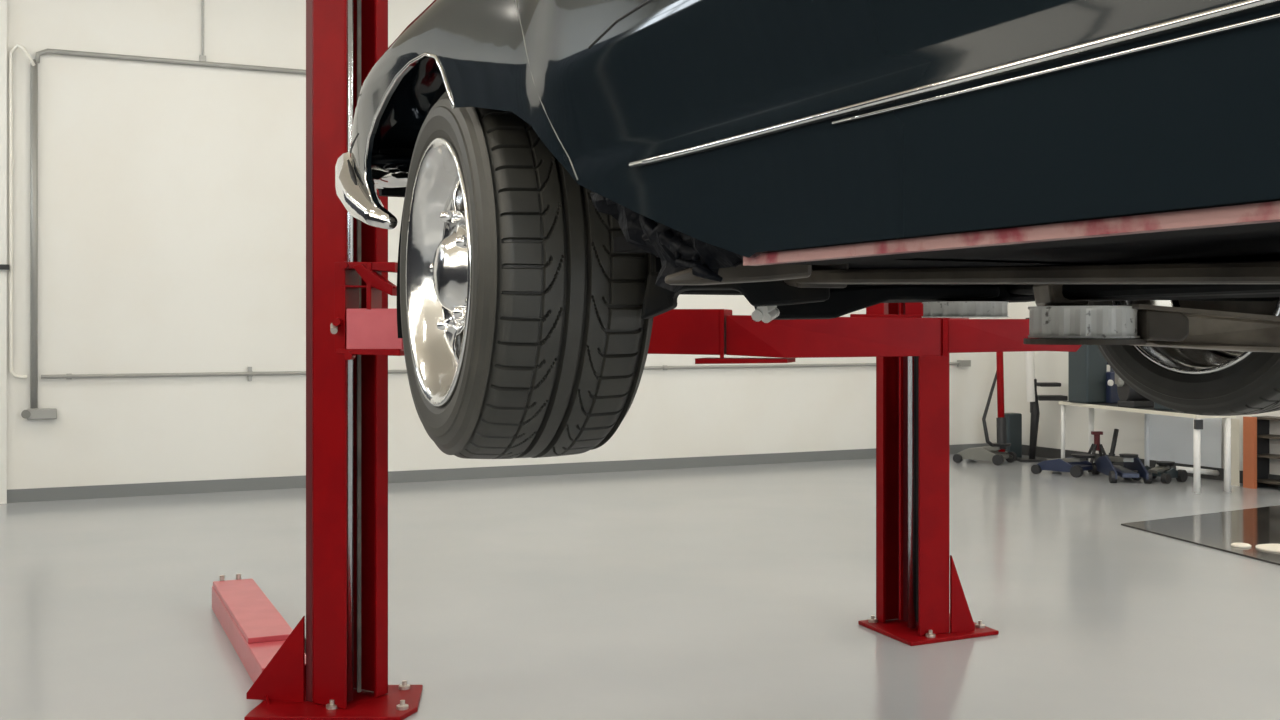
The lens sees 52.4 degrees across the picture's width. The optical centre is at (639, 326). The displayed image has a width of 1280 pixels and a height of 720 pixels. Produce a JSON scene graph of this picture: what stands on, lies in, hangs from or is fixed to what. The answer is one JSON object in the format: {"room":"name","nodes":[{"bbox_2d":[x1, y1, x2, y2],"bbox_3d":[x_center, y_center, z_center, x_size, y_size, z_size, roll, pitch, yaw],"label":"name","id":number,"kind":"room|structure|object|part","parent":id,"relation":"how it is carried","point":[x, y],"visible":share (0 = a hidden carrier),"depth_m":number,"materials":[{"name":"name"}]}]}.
{"room":"auto repair garage","nodes":[
{"label":"auto repair garage","id":0,"kind":"room"},
{"bbox_2d":[7,0,1000,489],"bbox_3d":[-2.343,-0.997,11.722,14.050,4.800,0.150,0,0,-25],"label":"wall","id":1,"kind":"structure","parent":0,"point":[172,197],"depth_m":10.98,"materials":[{"name":"paint"}]},
{"bbox_2d":[0,0,6,503],"bbox_3d":[-6.856,-0.997,9.509,4.000,4.800,0.049,0,0,-25],"label":"trim","id":2,"kind":"structure","parent":1,"relation":"attached to","point":[3,3],"depth_m":10.32,"materials":[{"name":"paint"}]},
{"bbox_2d":[0,264,8,269],"bbox_3d":[-5.061,-0.475,10.296,0.120,0.040,0.040,0,0,-25],"label":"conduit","id":3,"kind":"object","parent":1,"relation":"attached to","point":[2,266],"visible":1,"depth_m":10.29,"materials":[{"name":"black metal"}]},
{"bbox_2d":[9,44,35,378],"bbox_3d":[-4.927,-0.923,10.382,0.201,2.676,0.084,0,0,0],"label":"pipe","id":4,"kind":"object","parent":1,"relation":"attached to","point":[16,46],"visible":1,"depth_m":10.35,"materials":[{"name":"white plastic"}]},
{"bbox_2d":[30,59,37,407],"bbox_3d":[-4.863,-0.746,10.432,0.054,2.793,0.054,0,0,0],"label":"conduit","id":5,"kind":"object","parent":1,"relation":"attached to","point":[33,69],"visible":1,"depth_m":10.41,"materials":[{"name":"grey metal"}]},
{"bbox_2d":[21,408,56,419],"bbox_3d":[-4.820,0.699,10.430,0.261,0.085,0.090,0,0,-25],"label":"box","id":6,"kind":"object","parent":1,"relation":"attached to","point":[45,413],"visible":1,"depth_m":10.41,"materials":[{"name":"grey metal"}]},
{"bbox_2d":[21,410,30,418],"bbox_3d":[-4.895,0.695,10.365,0.070,0.070,0.035,0,0,-25],"label":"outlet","id":7,"kind":"object","parent":6,"relation":"attached to","point":[26,414],"depth_m":10.35,"materials":[{"name":"grey"}]},
{"bbox_2d":[35,48,305,74],"bbox_3d":[-0.402,-2.182,12.510,9.844,0.123,0.042,0,0,-25],"label":"conduit","id":8,"kind":"object","parent":1,"relation":"attached to","point":[38,54],"visible":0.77,"depth_m":10.84,"materials":[{"name":"grey metal"}]},
{"bbox_2d":[200,0,205,60],"bbox_3d":[-3.695,-2.819,10.987,0.050,1.152,0.030,0,0,-25],"label":"conduit","id":9,"kind":"object","parent":1,"relation":"attached to","point":[202,57],"visible":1,"depth_m":10.97,"materials":[{"name":"grey metal"}]},
{"bbox_2d":[7,443,989,502],"bbox_3d":[-2.308,1.351,11.645,14.050,0.105,0.020,0,0,-25],"label":"baseboard","id":10,"kind":"structure","parent":1,"relation":"attached to","point":[285,482],"depth_m":11.94,"materials":[{"name":"grey"}]},
{"bbox_2d":[41,360,970,380],"bbox_3d":[-0.589,0.401,12.419,9.327,0.120,0.060,0,0,-25],"label":"conduit","id":11,"kind":"object","parent":1,"relation":"attached to","point":[960,363],"visible":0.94,"depth_m":11.26,"materials":[{"name":"grey metal"}]},
{"bbox_2d":[0,454,1279,719],"bbox_3d":[1.286,1.453,3.930,14.350,0.100,17.340,0,0,-25],"label":"floor","id":12,"kind":"structure","parent":0,"point":[740,592],"depth_m":6.72,"materials":[{"name":"grey concrete"}]},
{"bbox_2d":[212,574,305,704],"bbox_3d":[-1.641,1.323,5.668,0.235,0.160,1.931,0,0,-24],"label":"beam","id":13,"kind":"structure","parent":12,"relation":"on","point":[256,630],"depth_m":5.66,"materials":[{"name":"red metal"}]},
{"bbox_3d":[-1.772,1.277,5.918,0.192,0.022,1.296,0,0,-24],"label":"plate","id":14,"kind":"part","parent":13,"relation":"part of","materials":[{"name":"red metal"}]},
{"bbox_3d":[-1.302,1.373,4.860,0.190,0.060,0.180,0,0,-24],"label":"tongue plate","id":15,"kind":"part","parent":13,"relation":"part of","materials":[{"name":"red metal"}]},
{"bbox_2d":[244,0,794,719],"bbox_3d":[-0.439,-0.397,4.746,2.052,3.600,0.582,0,0,0],"label":"lift column","id":16,"kind":"structure","parent":12,"relation":"on","point":[351,329],"depth_m":4.76,"materials":[{"name":"red metal"}]},
{"bbox_3d":[-1.109,1.394,4.827,0.595,0.018,0.420,0,0,0],"label":"plate","id":17,"kind":"part","parent":16,"relation":"part of","materials":[{"name":"red metal"}]},
{"bbox_3d":[-1.043,-0.397,4.823,0.014,3.500,0.014,0,0,-25],"label":"guide rail","id":18,"kind":"part","parent":16,"relation":"part of","materials":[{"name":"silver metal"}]},
{"bbox_3d":[-0.333,0.018,4.690,1.403,0.167,0.149,0,0,-10],"label":"lift arm","id":19,"kind":"part","parent":16,"relation":"part of"},
{"bbox_2d":[726,302,1081,645],"bbox_3d":[0.958,-0.397,5.545,1.491,3.600,1.462,0,0,-8],"label":"lift column","id":20,"kind":"structure","parent":12,"relation":"on","point":[911,351],"depth_m":5.85,"materials":[{"name":"red metal"}]},
{"bbox_3d":[0.750,0.035,4.854,0.894,0.157,0.143,0,0,-8],"label":"lift arm","id":21,"kind":"part","parent":20,"relation":"part of"},
{"bbox_3d":[1.207,-0.397,6.011,0.014,3.500,0.014,0,0,-25],"label":"guide rail","id":22,"kind":"part","parent":20,"relation":"part of","materials":[{"name":"metal"}]},
{"bbox_3d":[1.333,1.394,6.031,0.541,0.018,0.452,0,0,-26],"label":"plate","id":23,"kind":"part","parent":20,"relation":"part of","materials":[{"name":"red metal"}]},
{"bbox_2d":[922,301,1008,317],"bbox_3d":[0.588,-0.031,2.350,0.152,0.028,0.152,0,0,0],"label":"pad","id":24,"kind":"object","parent":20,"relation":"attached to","point":[940,309],"visible":1,"depth_m":2.29,"materials":[{"name":"metal"}]},
{"bbox_3d":[1.465,0.034,4.965,0.637,0.128,0.143,0,0,-6],"label":"swing arm","id":25,"kind":"part","parent":20,"relation":"part of"},
{"bbox_2d":[1024,304,1279,352],"bbox_3d":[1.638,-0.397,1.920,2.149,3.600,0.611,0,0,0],"label":"support arm","id":26,"kind":"object","parent":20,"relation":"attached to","point":[1134,324],"visible":1,"depth_m":1.84,"materials":[{"name":"beige metal"}]},
{"bbox_2d":[335,0,1279,458],"bbox_3d":[1.226,-0.234,1.514,2.279,1.028,4.827,0,0,-25],"label":"car","id":27,"kind":"object","parent":26,"relation":"on","point":[565,171],"visible":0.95,"depth_m":1.46,"materials":[{"name":"black paint"}]},
{"bbox_3d":[0.252,-0.380,3.592,1.963,0.120,0.050,0,0,-25],"label":"grille panel","id":28,"kind":"part","parent":27,"relation":"part of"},
{"bbox_3d":[-0.451,-0.349,2.478,0.024,0.285,0.692,0,0,-23],"label":"arch trim","id":29,"kind":"part","parent":27,"relation":"part of","materials":[{"name":"silver metal"}]},
{"bbox_2d":[381,57,442,148],"bbox_3d":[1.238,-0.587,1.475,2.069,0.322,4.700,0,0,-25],"label":"wheel arch","id":30,"kind":"object","parent":27,"relation":"attached to","point":[410,86],"depth_m":2.99,"materials":[{"name":"black paint"}]},
{"bbox_3d":[0.619,-0.185,0.260,1.263,0.016,2.528,0,0,0],"label":"molding","id":31,"kind":"part","parent":27,"relation":"part of","materials":[{"name":"silver metal"}]},
{"bbox_3d":[0.428,-0.105,1.706,0.114,0.190,3.105,0,0,-22],"label":"frame rail","id":32,"kind":"part","parent":27,"relation":"part of","materials":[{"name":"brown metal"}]},
{"bbox_3d":[0.371,-0.176,0.713,0.003,0.010,0.950,0,0,-25],"label":"molding","id":33,"kind":"part","parent":27,"relation":"part of","materials":[{"name":"silver metal"}]},
{"bbox_3d":[0.649,0.021,1.900,0.170,0.008,0.170,0,0,0],"label":"pad plate","id":34,"kind":"part","parent":26,"relation":"part of","materials":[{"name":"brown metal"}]},
{"bbox_3d":[0.805,-0.019,1.880,0.229,0.025,0.160,0,0,0],"label":"plate","id":35,"kind":"part","parent":26,"relation":"part of","materials":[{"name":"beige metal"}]},
{"bbox_2d":[953,352,1016,464],"bbox_3d":[3.582,0.725,13.467,0.540,1.355,0.423,0,0,37],"label":"jack","id":36,"kind":"object","parent":12,"relation":"on","point":[988,453],"visible":0.98,"depth_m":13.39,"materials":[{"name":"grey metal"}]},
{"bbox_3d":[3.570,1.298,13.462,0.497,0.129,0.340,0,0,37],"label":"jack frame","id":37,"kind":"part","parent":36,"relation":"part of","materials":[{"name":"grey metal"}]},
{"bbox_2d":[982,370,997,450],"bbox_3d":[3.671,0.863,13.477,0.248,0.830,0.137,0,0,-38],"label":"handle","id":38,"kind":"object","parent":36,"relation":"on","point":[995,377],"visible":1,"depth_m":13.46,"materials":[{"name":"black metal"}]},
{"bbox_3d":[3.734,0.668,13.463,0.071,1.242,0.273,0,0,9],"label":"handle","id":39,"kind":"part","parent":36,"relation":"part of","materials":[{"name":"red metal"}]},
{"bbox_2d":[1004,413,1021,456],"bbox_3d":[3.965,1.163,13.917,0.190,0.480,0.160,0,0,-25],"label":"waste bin","id":40,"kind":"object","parent":12,"relation":"on","point":[1013,420],"visible":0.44,"depth_m":13.84,"materials":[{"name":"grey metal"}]},
{"bbox_2d":[1016,318,1067,461],"bbox_3d":[4.204,0.652,13.611,0.500,1.501,0.260,0,0,0],"label":"stand","id":41,"kind":"object","parent":12,"relation":"on","point":[1031,382],"visible":0.92,"depth_m":13.60,"materials":[{"name":"black metal"}]},
{"bbox_2d":[1030,379,1067,412],"bbox_3d":[4.274,0.723,13.631,0.360,0.360,0.200,0,0,0],"label":"tray","id":42,"kind":"object","parent":41,"relation":"on","point":[1034,406],"depth_m":13.59,"materials":[{"name":"black metal"}]},
{"bbox_2d":[1031,453,1100,477],"bbox_3d":[4.083,1.304,12.399,0.440,0.196,0.534,0,0,-44],"label":"jack","id":43,"kind":"object","parent":12,"relation":"on","point":[1077,464],"visible":0.95,"depth_m":12.30,"materials":[{"name":"blue metal"}]},
{"bbox_3d":[4.073,1.303,12.410,0.380,0.119,0.471,0,0,-44],"label":"jack frame","id":44,"kind":"part","parent":43,"relation":"part of","materials":[{"name":"blue metal"}]},
{"bbox_2d":[1086,431,1105,471],"bbox_3d":[4.453,1.213,12.666,0.250,0.389,0.250,0,0,0],"label":"jack stand","id":45,"kind":"object","parent":12,"relation":"on","point":[1096,446],"visible":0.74,"depth_m":12.64,"materials":[{"name":"red metal"}]},
{"bbox_3d":[4.453,1.111,12.666,0.100,0.185,0.056,0,0,0],"label":"stand post","id":46,"kind":"part","parent":45,"relation":"part of","materials":[{"name":"red metal"}]},
{"bbox_2d":[1091,429,1151,483],"bbox_3d":[4.449,1.190,12.078,0.350,0.426,0.928,0,0,6],"label":"jack","id":47,"kind":"object","parent":12,"relation":"on","point":[1103,464],"visible":1,"depth_m":11.88,"materials":[{"name":"blue metal"}]},
{"bbox_3d":[4.546,1.143,12.482,0.137,0.332,0.044,0,0,-32],"label":"handle","id":48,"kind":"part","parent":47,"relation":"part of","materials":[{"name":"black metal"}]},
{"bbox_3d":[4.441,1.273,12.012,0.290,0.180,0.795,0,0,6],"label":"jack frame","id":49,"kind":"part","parent":47,"relation":"part of","materials":[{"name":"blue metal"}]},
{"bbox_2d":[1059,401,1235,492],"bbox_3d":[4.635,1.070,11.993,0.430,0.666,2.099,0,0,-14],"label":"workbench","id":50,"kind":"object","parent":12,"relation":"on","point":[1197,422],"visible":0.71,"depth_m":11.26,"materials":[{"name":"beige metal"}]},
{"bbox_3d":[4.209,1.087,12.935,0.040,0.632,0.040,0,0,0],"label":"leg","id":51,"kind":"part","parent":50,"relation":"part of","materials":[{"name":"white metal"}]},
{"bbox_3d":[4.519,1.087,13.015,0.056,0.632,0.056,0,0,0],"label":"leg","id":52,"kind":"part","parent":50,"relation":"part of","materials":[{"name":"white metal"}]},
{"bbox_2d":[1068,345,1119,403],"bbox_3d":[4.471,0.302,12.653,0.562,0.870,0.330,0,0,0],"label":"machine","id":53,"kind":"object","parent":50,"relation":"on","point":[1089,381],"visible":0.44,"depth_m":12.55,"materials":[{"name":"grey metal"}]},
{"bbox_2d":[1115,373,1153,407],"bbox_3d":[4.558,0.572,11.995,0.346,0.330,0.290,0,0,0],"label":"grinder","id":54,"kind":"object","parent":50,"relation":"on","point":[1128,397],"visible":0.57,"depth_m":11.92,"materials":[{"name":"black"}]},
{"bbox_3d":[4.774,1.088,12.241,0.030,0.630,0.045,0,0,0],"label":"leg","id":55,"kind":"part","parent":50,"relation":"part of","materials":[{"name":"white metal"}]},
{"bbox_2d":[1154,402,1172,410],"bbox_3d":[4.684,0.622,11.563,0.100,0.230,0.200,0,0,-25],"label":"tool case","id":56,"kind":"object","parent":50,"relation":"on","point":[1156,406],"visible":0.14,"depth_m":11.56,"materials":[{"name":"grey plastic"}]},
{"bbox_3d":[4.708,1.087,10.987,0.056,0.632,0.056,0,0,0],"label":"leg","id":57,"kind":"part","parent":50,"relation":"part of","materials":[{"name":"white metal"}]},
{"bbox_3d":[4.998,1.087,11.062,0.056,0.632,0.056,0,0,0],"label":"leg","id":58,"kind":"part","parent":50,"relation":"part of","materials":[{"name":"white metal"}]},
{"bbox_2d":[1132,461,1218,483],"bbox_3d":[4.913,1.318,11.927,0.791,0.168,0.404,0,0,-24],"label":"jack","id":59,"kind":"object","parent":12,"relation":"on","point":[1167,470],"visible":0.85,"depth_m":11.82,"materials":[{"name":"grey metal"}]},
{"bbox_3d":[4.729,1.318,11.844,0.273,0.089,0.290,0,0,-34],"label":"jack frame","id":60,"kind":"part","parent":59,"relation":"part of","materials":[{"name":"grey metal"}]},
{"bbox_3d":[5.039,1.313,11.931,0.601,0.112,0.052,0,0,2],"label":"handle","id":61,"kind":"part","parent":59,"relation":"part of","materials":[{"name":"white metal"}]},
{"bbox_2d":[1121,505,1279,565],"bbox_3d":[4.440,1.397,9.046,2.082,0.012,4.006,0,0,15],"label":"floor panel","id":62,"kind":"object","parent":12,"relation":"on","point":[1253,526],"visible":1,"depth_m":8.93,"materials":[{"name":"grey"}]},
{"bbox_2d":[1231,543,1250,547],"bbox_3d":[3.815,1.383,8.253,0.120,0.014,0.120,0,0,0],"label":"disc","id":63,"kind":"object","parent":62,"relation":"on","point":[1242,545],"visible":1,"depth_m":8.22,"materials":[{"name":"white"}]},
{"bbox_2d":[1256,544,1279,552],"bbox_3d":[4.021,1.383,8.142,0.300,0.014,0.300,0,0,0],"label":"disc","id":64,"kind":"object","parent":62,"relation":"on","point":[1266,547],"visible":1,"depth_m":8.12,"materials":[{"name":"white"}]},
{"bbox_2d":[1231,419,1238,485],"bbox_3d":[5.249,1.108,11.533,0.003,0.590,0.190,0,0,-15],"label":"leaning board","id":65,"kind":"object","parent":12,"relation":"on","point":[1234,422],"visible":0.57,"depth_m":11.49,"materials":[{"name":"beige"}]},
{"bbox_2d":[1243,416,1279,488],"bbox_3d":[5.841,1.093,10.721,0.480,0.620,1.655,0,0,-25],"label":"shelf unit","id":66,"kind":"object","parent":12,"relation":"on","point":[1256,436],"visible":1,"depth_m":11.34,"materials":[{"name":"brown wood"}]},
{"bbox_3d":[5.316,1.093,11.329,0.040,0.620,0.110,0,0,-25],"label":"panel","id":67,"kind":"part","parent":66,"relation":"part of","materials":[{"name":"brown wood"}]},
{"bbox_3d":[6.025,1.093,10.839,0.397,0.620,1.676,0,0,-39],"label":"panel","id":68,"kind":"part","parent":66,"relation":"part of","materials":[{"name":"black"}]},
{"bbox_2d":[1001,301,1279,474],"bbox_3d":[7.722,-0.997,6.928,0.150,4.800,17.040,0,0,-25],"label":"wall","id":69,"kind":"structure","parent":0,"point":[1050,366],"depth_m":13.73,"materials":[{"name":"paint"}]},
{"bbox_2d":[1022,445,1279,487],"bbox_3d":[7.649,1.348,6.883,0.020,0.110,17.020,0,0,-25],"label":"baseboard","id":70,"kind":"structure","parent":69,"relation":"attached to","point":[1053,453],"depth_m":13.00,"materials":[{"name":"grey"}]},
{"bbox_2d":[1150,414,1221,467],"bbox_3d":[5.114,1.046,12.261,0.015,0.485,0.894,0,0,-25],"label":"board","id":71,"kind":"object","parent":69,"relation":"attached to","point":[1171,437],"visible":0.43,"depth_m":12.25,"materials":[{"name":"white"}]}
]}

